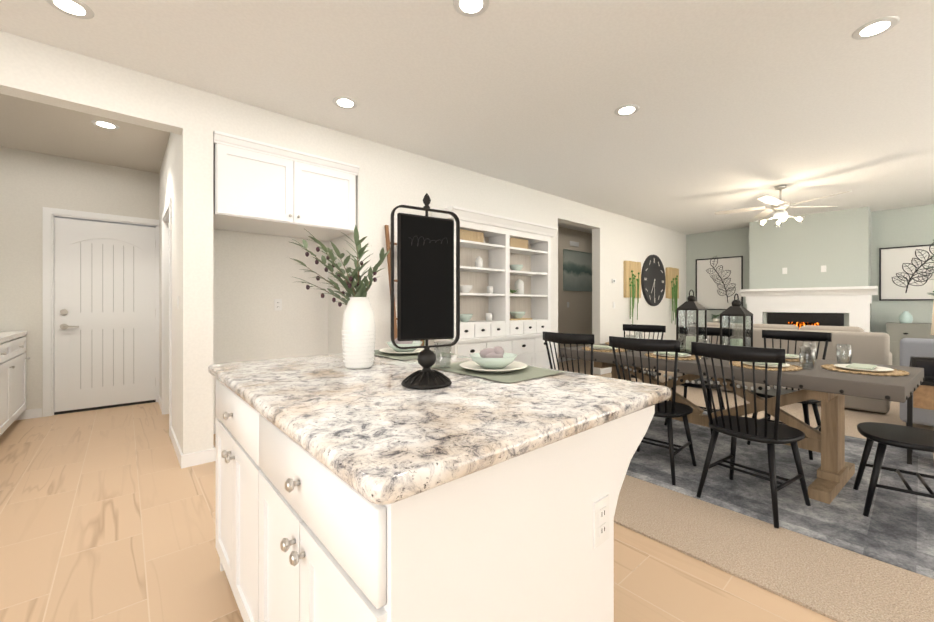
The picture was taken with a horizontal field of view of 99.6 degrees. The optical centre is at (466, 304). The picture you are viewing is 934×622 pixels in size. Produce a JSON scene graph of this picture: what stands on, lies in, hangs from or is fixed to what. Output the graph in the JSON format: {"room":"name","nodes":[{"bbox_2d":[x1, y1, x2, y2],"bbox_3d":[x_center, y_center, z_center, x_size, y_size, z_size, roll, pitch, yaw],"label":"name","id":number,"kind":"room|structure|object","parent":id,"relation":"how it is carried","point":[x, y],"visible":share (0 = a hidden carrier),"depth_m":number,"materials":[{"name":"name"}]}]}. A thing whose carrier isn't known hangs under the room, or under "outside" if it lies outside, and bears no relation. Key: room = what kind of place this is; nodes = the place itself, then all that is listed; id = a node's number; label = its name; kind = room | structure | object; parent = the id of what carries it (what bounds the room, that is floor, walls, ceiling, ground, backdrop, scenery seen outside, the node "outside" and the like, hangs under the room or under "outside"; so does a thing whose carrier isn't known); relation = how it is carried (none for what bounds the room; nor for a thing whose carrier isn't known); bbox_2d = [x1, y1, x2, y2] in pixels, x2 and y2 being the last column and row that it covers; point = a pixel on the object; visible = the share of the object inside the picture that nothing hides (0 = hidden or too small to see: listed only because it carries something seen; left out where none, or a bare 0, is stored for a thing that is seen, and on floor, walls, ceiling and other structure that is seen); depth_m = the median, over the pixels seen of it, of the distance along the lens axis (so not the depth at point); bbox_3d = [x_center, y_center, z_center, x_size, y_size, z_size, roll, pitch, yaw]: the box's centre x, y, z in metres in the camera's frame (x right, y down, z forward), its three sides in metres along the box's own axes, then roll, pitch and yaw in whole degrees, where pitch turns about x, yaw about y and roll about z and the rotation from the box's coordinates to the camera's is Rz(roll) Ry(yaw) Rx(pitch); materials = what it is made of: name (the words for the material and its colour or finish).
{"room":"kitchen","nodes":[
{"label":"kitchen","id":0,"kind":"room"},
{"bbox_2d":[0,402,836,621],"bbox_3d":[-1.177,1.251,0.634,5.020,0.100,10.130,0,0,-41],"label":"floor","id":1,"kind":"structure","parent":0,"point":[107,514],"depth_m":1.95,"materials":[{"name":"beige wood"}]},
{"bbox_2d":[0,339,15,435],"bbox_3d":[-4.104,0.758,3.081,0.604,0.884,0.886,0,0,-41],"label":"base cabinet","id":2,"kind":"object","parent":1,"relation":"on","point":[13,358],"depth_m":3.51,"materials":[{"name":"white wood"}]},
{"bbox_2d":[0,331,26,338],"bbox_3d":[-4.095,0.296,3.076,0.610,0.040,2.284,0,0,-41],"label":"countertop","id":3,"kind":"structure","parent":2,"relation":"on","point":[10,334],"depth_m":3.77,"materials":[{"name":"white stone"}]},
{"bbox_2d":[16,335,27,418],"bbox_3d":[-4.578,0.757,3.626,0.604,0.884,0.820,0,0,-41],"label":"base cabinet","id":4,"kind":"object","parent":1,"relation":"on","point":[21,358],"depth_m":3.95,"materials":[{"name":"white wood"}]},
{"bbox_2d":[210,373,654,621],"bbox_3d":[-0.272,0.756,1.514,1.020,0.890,1.528,0,0,-41],"label":"kitchen island","id":5,"kind":"object","parent":1,"relation":"on","point":[532,540],"depth_m":0.89,"materials":[{"name":"white wood"}]},
{"bbox_2d":[208,353,670,516],"bbox_3d":[-0.248,0.290,1.544,1.085,0.042,1.595,0,0,-41],"label":"island countertop","id":6,"kind":"structure","parent":5,"relation":"on","point":[397,445],"depth_m":0.98,"materials":[{"name":"white stone"}]},
{"bbox_2d":[290,225,390,368],"bbox_3d":[-0.539,-0.029,1.686,0.388,0.592,0.365,0,0,-41],"label":"vase","id":7,"kind":"object","parent":6,"relation":"on","point":[358,334],"visible":1,"depth_m":1.64,"materials":[{"name":"white ceramic"}]},
{"bbox_2d":[374,338,455,359],"bbox_3d":[-0.343,0.212,2.174,0.355,0.109,0.494,0,0,-41],"label":"place setting","id":8,"kind":"object","parent":6,"relation":"on","point":[393,352],"visible":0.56,"depth_m":2.11,"materials":[{"name":"white ceramic"}]},
{"bbox_2d":[391,193,459,389],"bbox_3d":[-0.135,-0.054,1.326,0.251,0.644,0.170,0,0,-32],"label":"chalkboard","id":9,"kind":"object","parent":6,"relation":"on","point":[425,277],"visible":1,"depth_m":1.31,"materials":[{"name":"black metal"}]},
{"bbox_2d":[432,341,563,382],"bbox_3d":[0.110,0.212,1.625,0.353,0.109,0.493,0,0,-41],"label":"place setting","id":10,"kind":"object","parent":6,"relation":"on","point":[496,363],"visible":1,"depth_m":1.58,"materials":[{"name":"white ceramic"}]},
{"bbox_2d":[0,31,933,454],"bbox_3d":[1.823,-0.210,3.242,12.970,2.820,10.130,0,0,-41],"label":"wall","id":11,"kind":"structure","parent":0,"point":[228,287],"depth_m":4.13,"materials":[{"name":"white paint"}]},
{"bbox_2d":[15,408,41,420],"bbox_3d":[-4.812,1.152,3.977,0.720,0.095,0.013,0,0,-41],"label":"baseboard","id":12,"kind":"structure","parent":11,"relation":"attached to","point":[31,413],"depth_m":4.15,"materials":[{"name":"white wood"}]},
{"bbox_2d":[43,207,158,416],"bbox_3d":[-4.190,0.077,4.603,1.030,2.245,0.145,0,0,-41],"label":"door frame","id":13,"kind":"structure","parent":11,"relation":"attached to","point":[49,214],"depth_m":4.26,"materials":[{"name":"white wood"}]},
{"bbox_2d":[54,217,155,414],"bbox_3d":[-4.154,0.125,4.574,0.880,2.150,0.108,0,0,-41],"label":"door","id":14,"kind":"structure","parent":11,"relation":"in","point":[104,315],"depth_m":4.56,"materials":[{"name":"white wood"}]},
{"bbox_2d":[158,395,161,411],"bbox_3d":[-3.586,1.152,4.615,0.013,0.095,0.660,0,0,-41],"label":"baseboard","id":15,"kind":"structure","parent":11,"relation":"attached to","point":[159,398],"depth_m":4.60,"materials":[{"name":"white wood"}]},
{"bbox_2d":[162,197,171,435],"bbox_3d":[-2.965,0.107,4.043,0.205,2.185,1.010,0,0,-41],"label":"door frame","id":16,"kind":"structure","parent":11,"relation":"attached to","point":[167,213],"depth_m":4.31,"materials":[{"name":"white wood"}]},
{"bbox_2d":[170,426,184,468],"bbox_3d":[-2.394,1.153,3.245,0.013,0.095,0.933,0,0,-41],"label":"baseboard","id":17,"kind":"structure","parent":11,"relation":"attached to","point":[181,458],"depth_m":3.09,"materials":[{"name":"white wood"}]},
{"bbox_2d":[205,445,215,461],"bbox_3d":[-2.176,1.153,3.303,0.013,0.095,0.733,0,0,-41],"label":"baseboard","id":18,"kind":"structure","parent":11,"relation":"attached to","point":[211,453],"depth_m":3.02,"materials":[{"name":"white wood"}]},
{"bbox_2d":[274,299,281,310],"bbox_3d":[-1.932,0.000,4.033,0.072,0.118,0.008,0,0,-41],"label":"outlet","id":19,"kind":"object","parent":11,"relation":"attached to","point":[277,304],"visible":1,"depth_m":4.03,"materials":[{"name":"white plastic"}]},
{"bbox_2d":[213,130,359,240],"bbox_3d":[-1.732,-1.018,3.687,1.184,0.627,0.773,0,0,-41],"label":"upper cabinet","id":20,"kind":"object","parent":11,"relation":"attached to","point":[259,187],"visible":0.96,"depth_m":3.39,"materials":[{"name":"white wood"}]},
{"bbox_2d":[558,357,575,361],"bbox_3d":[1.736,1.151,8.014,4.800,0.095,0.013,0,0,-41],"label":"baseboard","id":21,"kind":"structure","parent":11,"relation":"attached to","point":[563,358],"depth_m":8.26,"materials":[{"name":"white"}]},
{"bbox_2d":[570,241,578,246],"bbox_3d":[2.313,-1.312,8.507,0.320,0.100,0.024,0,0,-41],"label":"door chime","id":22,"kind":"object","parent":11,"relation":"attached to","point":[573,243],"visible":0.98,"depth_m":8.49,"materials":[{"name":"white plastic"}]},
{"bbox_2d":[563,249,591,291],"bbox_3d":[2.459,-0.732,8.629,1.158,0.868,0.028,0,0,-41],"label":"landscape picture","id":23,"kind":"object","parent":11,"relation":"attached to","point":[577,270],"visible":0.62,"depth_m":8.60,"materials":[{"name":"paint"}]},
{"bbox_2d":[600,367,611,374],"bbox_3d":[3.673,1.151,7.912,3.750,0.095,0.013,0,0,-41],"label":"baseboard","id":24,"kind":"structure","parent":11,"relation":"attached to","point":[604,371],"depth_m":6.78,"materials":[{"name":"white"}]},
{"bbox_2d":[624,261,640,323],"bbox_3d":[3.107,-0.183,7.367,0.574,1.256,0.086,0,0,-41],"label":"wall planter","id":25,"kind":"object","parent":11,"relation":"attached to","point":[632,279],"visible":1,"depth_m":7.29,"materials":[{"name":"brown wood"}]},
{"bbox_2d":[641,255,665,305],"bbox_3d":[3.788,-0.492,7.986,1.040,1.040,0.045,0,0,-41],"label":"wall clock","id":26,"kind":"object","parent":11,"relation":"attached to","point":[653,281],"visible":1,"depth_m":7.95,"materials":[{"name":"grey"}]},
{"bbox_2d":[666,267,678,324],"bbox_3d":[4.469,-0.184,8.551,0.564,1.235,0.086,0,0,-41],"label":"plank","id":27,"kind":"object","parent":11,"relation":"attached to","point":[672,283],"visible":0.98,"depth_m":8.50,"materials":[{"name":"brown wood"}]},
{"bbox_2d":[696,256,742,309],"bbox_3d":[5.505,-0.484,8.636,0.028,1.198,0.904,0,0,-41],"label":"picture","id":28,"kind":"object","parent":11,"relation":"attached to","point":[719,283],"visible":1,"depth_m":8.63,"materials":[{"name":"white paper"}]},
{"bbox_2d":[782,268,786,273],"bbox_3d":[5.904,-0.632,7.327,0.009,0.115,0.070,0,0,-41],"label":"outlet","id":29,"kind":"object","parent":11,"relation":"attached to","point":[784,270],"visible":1,"depth_m":7.33,"materials":[{"name":"white plastic"}]},
{"bbox_2d":[821,265,825,271],"bbox_3d":[6.258,-0.631,6.920,0.009,0.115,0.070,0,0,-41],"label":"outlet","id":30,"kind":"object","parent":11,"relation":"attached to","point":[823,268],"visible":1,"depth_m":6.92,"materials":[{"name":"white plastic"}]},
{"bbox_2d":[879,242,933,300],"bbox_3d":[7.440,-0.536,6.410,0.028,0.934,1.024,0,0,-41],"label":"picture","id":31,"kind":"object","parent":11,"relation":"attached to","point":[904,275],"visible":1,"depth_m":6.56,"materials":[{"name":"white paper"}]},
{"bbox_2d":[0,0,933,234],"bbox_3d":[1.823,-1.668,3.241,12.970,0.103,10.130,0,0,-41],"label":"ceiling","id":32,"kind":"structure","parent":0,"point":[744,103],"depth_m":2.94,"materials":[{"name":"paint"}]},
{"bbox_2d":[45,0,94,18],"bbox_3d":[-2.153,-1.616,2.137,0.196,0.007,0.196,0,0,-41],"label":"recessed light","id":33,"kind":"object","parent":32,"relation":"in","point":[77,9],"visible":1,"depth_m":2.15,"materials":[{"name":"white"}]},
{"bbox_2d":[91,120,119,129],"bbox_3d":[-3.248,-1.617,3.544,0.196,0.007,0.196,0,0,-41],"label":"recessed light","id":34,"kind":"object","parent":32,"relation":"in","point":[105,124],"visible":1,"depth_m":3.53,"materials":[{"name":"white"}]},
{"bbox_2d":[332,96,357,108],"bbox_3d":[-0.976,-1.616,3.160,0.196,0.007,0.196,0,0,-41],"label":"recessed light","id":35,"kind":"object","parent":32,"relation":"in","point":[343,102],"visible":1,"depth_m":3.15,"materials":[{"name":"white"}]},
{"bbox_2d":[453,0,488,16],"bbox_3d":[0.022,-1.616,2.120,0.196,0.007,0.196,0,0,-41],"label":"recessed light","id":36,"kind":"object","parent":32,"relation":"in","point":[470,8],"visible":1,"depth_m":2.14,"materials":[{"name":"white"}]},
{"bbox_2d":[614,104,638,115],"bbox_3d":[1.330,-1.616,3.283,0.196,0.007,0.196,0,0,-41],"label":"recessed light","id":37,"kind":"object","parent":32,"relation":"in","point":[627,110],"visible":1,"depth_m":3.28,"materials":[{"name":"white"}]},
{"bbox_2d":[714,185,850,227],"bbox_3d":[4.236,-1.354,5.361,1.423,0.533,1.464,0,0,-41],"label":"ceiling fan","id":38,"kind":"object","parent":32,"relation":"hanging from","point":[779,207],"visible":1,"depth_m":5.36,"materials":[{"name":"silver metal"}]},
{"bbox_2d":[852,16,899,39],"bbox_3d":[2.389,-1.616,2.309,0.196,0.007,0.196,0,0,-41],"label":"recessed light","id":39,"kind":"object","parent":32,"relation":"in","point":[876,27],"visible":1,"depth_m":2.30,"materials":[{"name":"white"}]},
{"bbox_2d":[558,359,933,621],"bbox_3d":[4.127,1.244,4.418,7.950,0.112,8.880,0,0,-41],"label":"floor carpet","id":40,"kind":"object","parent":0,"point":[834,582],"depth_m":1.90,"materials":[{"name":"beige carpet"}]},
{"bbox_2d":[384,225,424,345],"bbox_3d":[-0.588,0.200,3.950,0.334,2.004,0.362,0,0,-41],"label":"planter","id":41,"kind":"object","parent":40,"relation":"on","point":[387,238],"depth_m":3.92,"materials":[{"name":"brown wood"}]},
{"bbox_2d":[431,206,557,368],"bbox_3d":[0.415,0.087,4.808,1.800,2.225,0.396,0,0,-41],"label":"hutch","id":42,"kind":"object","parent":40,"relation":"on","point":[523,341],"visible":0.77,"depth_m":4.79,"materials":[{"name":"white wood"}]},
{"bbox_2d":[460,285,472,292],"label":"decor","id":43,"kind":"object","parent":42,"relation":"in","point":[463,288],"depth_m":4.43,"materials":[{"name":"white ceramic"}]},
{"bbox_2d":[460,314,472,321],"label":"decor","id":44,"kind":"object","parent":42,"relation":"in","point":[463,317],"depth_m":4.43,"materials":[{"name":"white ceramic"}]},
{"bbox_2d":[460,229,483,242],"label":"basket","id":45,"kind":"object","parent":42,"relation":"in","point":[469,235],"depth_m":4.43,"materials":[{"name":"beige wicker"}]},
{"bbox_2d":[475,256,482,267],"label":"decor","id":46,"kind":"object","parent":42,"relation":"in","point":[478,262],"depth_m":4.61,"materials":[{"name":"white ceramic"}]},
{"bbox_2d":[486,313,492,320],"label":"decor","id":47,"kind":"object","parent":42,"relation":"in","point":[489,316],"depth_m":4.72,"materials":[{"name":"white ceramic"}]},
{"bbox_2d":[487,286,493,293],"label":"decor","id":48,"kind":"object","parent":42,"relation":"in","point":[490,289],"depth_m":4.73,"materials":[{"name":"white ceramic"}]},
{"bbox_2d":[510,265,522,270],"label":"decor","id":49,"kind":"object","parent":42,"relation":"in","point":[513,267],"depth_m":5.01,"materials":[{"name":"white ceramic"}]},
{"bbox_2d":[510,279,523,293],"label":"decor","id":50,"kind":"object","parent":42,"relation":"in","point":[519,284],"depth_m":5.06,"materials":[{"name":"white ceramic"}]},
{"bbox_2d":[510,237,527,248],"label":"basket","id":51,"kind":"object","parent":42,"relation":"in","point":[514,242],"depth_m":4.95,"materials":[{"name":"beige wicker"}]},
{"bbox_2d":[510,312,531,319],"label":"decor","id":52,"kind":"object","parent":42,"relation":"in","point":[517,315],"depth_m":5.03,"materials":[{"name":"white ceramic"}]},
{"bbox_2d":[690,314,719,325],"bbox_3d":[5.385,0.688,8.507,0.355,0.996,1.000,0,0,-41],"label":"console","id":53,"kind":"object","parent":40,"relation":"on","point":[715,319],"visible":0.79,"depth_m":8.49,"materials":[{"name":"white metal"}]},
{"bbox_2d":[626,411,933,578],"bbox_3d":[1.896,1.185,3.585,2.270,0.007,3.050,0,0,-41],"label":"rug","id":54,"kind":"object","parent":40,"relation":"on","point":[895,528],"visible":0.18,"depth_m":2.50,"materials":[{"name":"grey fabric"}]},
{"bbox_2d":[543,332,593,374],"bbox_3d":[0.961,0.707,3.358,0.512,0.953,0.479,0,0,-44],"label":"chair","id":55,"kind":"object","parent":54,"relation":"on","point":[564,338],"visible":0.38,"depth_m":3.17,"materials":[{"name":"black wood"}]},
{"bbox_2d":[611,324,665,377],"bbox_3d":[1.870,0.707,4.354,0.479,0.953,0.512,0,0,45],"label":"chair","id":56,"kind":"object","parent":54,"relation":"on","point":[644,328],"visible":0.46,"depth_m":4.48,"materials":[{"name":"black wood"}]},
{"bbox_2d":[609,336,695,484],"bbox_3d":[1.352,0.707,2.862,0.479,0.953,0.512,0,0,45],"label":"chair","id":57,"kind":"object","parent":54,"relation":"on","point":[668,410],"visible":0.81,"depth_m":2.69,"materials":[{"name":"black wood"}]},
{"bbox_2d":[664,327,731,434],"bbox_3d":[2.264,0.707,3.871,0.512,0.953,0.479,0,0,-41],"label":"chair","id":58,"kind":"object","parent":54,"relation":"on","point":[711,331],"visible":0.23,"depth_m":3.83,"materials":[{"name":"black wood"}]},
{"bbox_2d":[559,343,924,503],"bbox_3d":[1.947,0.799,3.198,0.993,0.765,2.253,0,0,-37],"label":"dining table","id":59,"kind":"object","parent":54,"relation":"on","point":[829,389],"visible":0.71,"depth_m":2.56,"materials":[{"name":"brown wood"}]},
{"bbox_2d":[582,335,634,351],"bbox_3d":[1.277,0.343,3.601,0.396,0.145,0.443,0,0,-41],"label":"place setting","id":60,"kind":"object","parent":59,"relation":"on","point":[599,348],"visible":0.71,"depth_m":3.55,"materials":[{"name":"white ceramic"}]},
{"bbox_2d":[605,332,642,344],"bbox_3d":[1.653,0.342,4.081,0.396,0.145,0.429,0,0,-41],"label":"place setting","id":61,"kind":"object","parent":59,"relation":"on","point":[607,343],"visible":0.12,"depth_m":3.88,"materials":[{"name":"white ceramic"}]},
{"bbox_2d":[645,339,709,359],"bbox_3d":[1.644,0.343,3.114,0.396,0.145,0.443,0,0,-41],"label":"place setting","id":62,"kind":"object","parent":59,"relation":"on","point":[681,356],"visible":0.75,"depth_m":3.05,"materials":[{"name":"white ceramic"}]},
{"bbox_2d":[676,290,706,355],"bbox_3d":[1.875,0.144,3.294,0.168,0.542,0.168,0,0,-37],"label":"lantern","id":63,"kind":"object","parent":59,"relation":"on","point":[691,303],"visible":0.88,"depth_m":3.27,"materials":[{"name":"black metal"}]},
{"bbox_2d":[720,294,752,346],"bbox_3d":[2.084,0.164,3.050,0.168,0.502,0.168,0,0,-37],"label":"lantern","id":64,"kind":"object","parent":59,"relation":"on","point":[736,309],"visible":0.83,"depth_m":3.02,"materials":[{"name":"black metal"}]},
{"bbox_2d":[729,346,814,370],"bbox_3d":[2.011,0.343,2.626,0.396,0.145,0.443,0,0,-41],"label":"place setting","id":65,"kind":"object","parent":59,"relation":"on","point":[771,366],"visible":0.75,"depth_m":2.56,"materials":[{"name":"white ceramic"}]},
{"bbox_2d":[785,342,816,362],"bbox_3d":[2.436,0.343,3.043,0.396,0.145,0.429,0,0,-41],"label":"place setting","id":66,"kind":"object","parent":59,"relation":"on","point":[791,357],"visible":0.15,"depth_m":2.87,"materials":[{"name":"white ceramic"}]},
{"bbox_2d":[821,344,909,375],"bbox_3d":[2.508,0.343,2.496,0.446,0.145,0.393,0,0,-41],"label":"place setting","id":67,"kind":"object","parent":59,"relation":"on","point":[858,368],"visible":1,"depth_m":2.45,"materials":[{"name":"white ceramic"}]},
{"bbox_2d":[691,342,810,527],"bbox_3d":[1.694,0.708,2.363,0.512,0.953,0.479,0,0,-33],"label":"chair","id":68,"kind":"object","parent":54,"relation":"on","point":[769,433],"visible":1,"depth_m":2.27,"materials":[{"name":"black wood"}]},
{"bbox_2d":[747,330,831,459],"bbox_3d":[2.695,0.707,3.314,0.512,0.953,0.479,0,0,-37],"label":"chair","id":69,"kind":"object","parent":54,"relation":"on","point":[804,336],"visible":0.6,"depth_m":3.34,"materials":[{"name":"black wood"}]},
{"bbox_2d":[853,422,933,516],"bbox_3d":[2.550,0.708,2.212,0.512,0.953,0.479,0,0,39],"label":"end chair","id":70,"kind":"object","parent":54,"relation":"on","point":[883,435],"visible":1,"depth_m":2.21,"materials":[{"name":"black wood"}]},
{"bbox_2d":[677,322,891,412],"bbox_3d":[4.133,0.712,5.311,0.970,0.910,2.150,0,0,-41],"label":"sofa","id":71,"kind":"object","parent":40,"relation":"on","point":[871,347],"visible":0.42,"depth_m":4.49,"materials":[{"name":"fabric"}]},
{"bbox_2d":[740,286,877,331],"bbox_3d":[6.007,0.443,7.059,0.200,1.488,1.860,0,0,-41],"label":"fireplace","id":72,"kind":"object","parent":40,"relation":"on","point":[825,306],"visible":0.54,"depth_m":6.97,"materials":[{"name":"white"}]},
{"bbox_2d":[885,311,933,365],"bbox_3d":[7.271,0.645,6.264,0.452,1.083,0.840,0,0,-41],"label":"dresser","id":73,"kind":"object","parent":40,"relation":"on","point":[905,327],"visible":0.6,"depth_m":6.33,"materials":[{"name":"grey wood"}]},
{"bbox_2d":[900,338,933,425],"bbox_3d":[4.920,0.723,3.186,0.970,0.930,1.900,0,0,-41],"label":"sofa","id":74,"kind":"object","parent":40,"relation":"on","point":[916,347],"visible":0.46,"depth_m":3.51,"materials":[{"name":"grey fabric"}]},
{"bbox_2d":[907,379,933,464],"bbox_3d":[4.021,0.875,2.338,0.360,0.628,1.880,0,0,-41],"label":"console table","id":75,"kind":"object","parent":40,"relation":"on","point":[922,396],"visible":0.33,"depth_m":2.90,"materials":[{"name":"brown wood"}]},
{"bbox_2d":[909,356,933,379],"bbox_3d":[3.480,0.477,2.971,0.220,0.171,0.121,0,0,29],"label":"frame","id":76,"kind":"object","parent":75,"relation":"on","point":[926,364],"visible":0.72,"depth_m":2.95,"materials":[{"name":"black plastic"}]},
{"bbox_2d":[931,301,933,334],"bbox_3d":[3.634,0.259,2.783,0.470,0.600,0.470,0,0,-41],"label":"table lamp","id":77,"kind":"object","parent":75,"relation":"on","point":[932,328],"visible":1,"depth_m":2.92,"materials":[{"name":"white fabric"}]},
{"bbox_2d":[924,240,933,295],"bbox_3d":[7.030,0.041,5.560,0.774,2.292,0.762,0,0,-41],"label":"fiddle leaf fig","id":78,"kind":"object","parent":40,"relation":"on","point":[928,268],"visible":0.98,"depth_m":5.88,"materials":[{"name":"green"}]}
]}

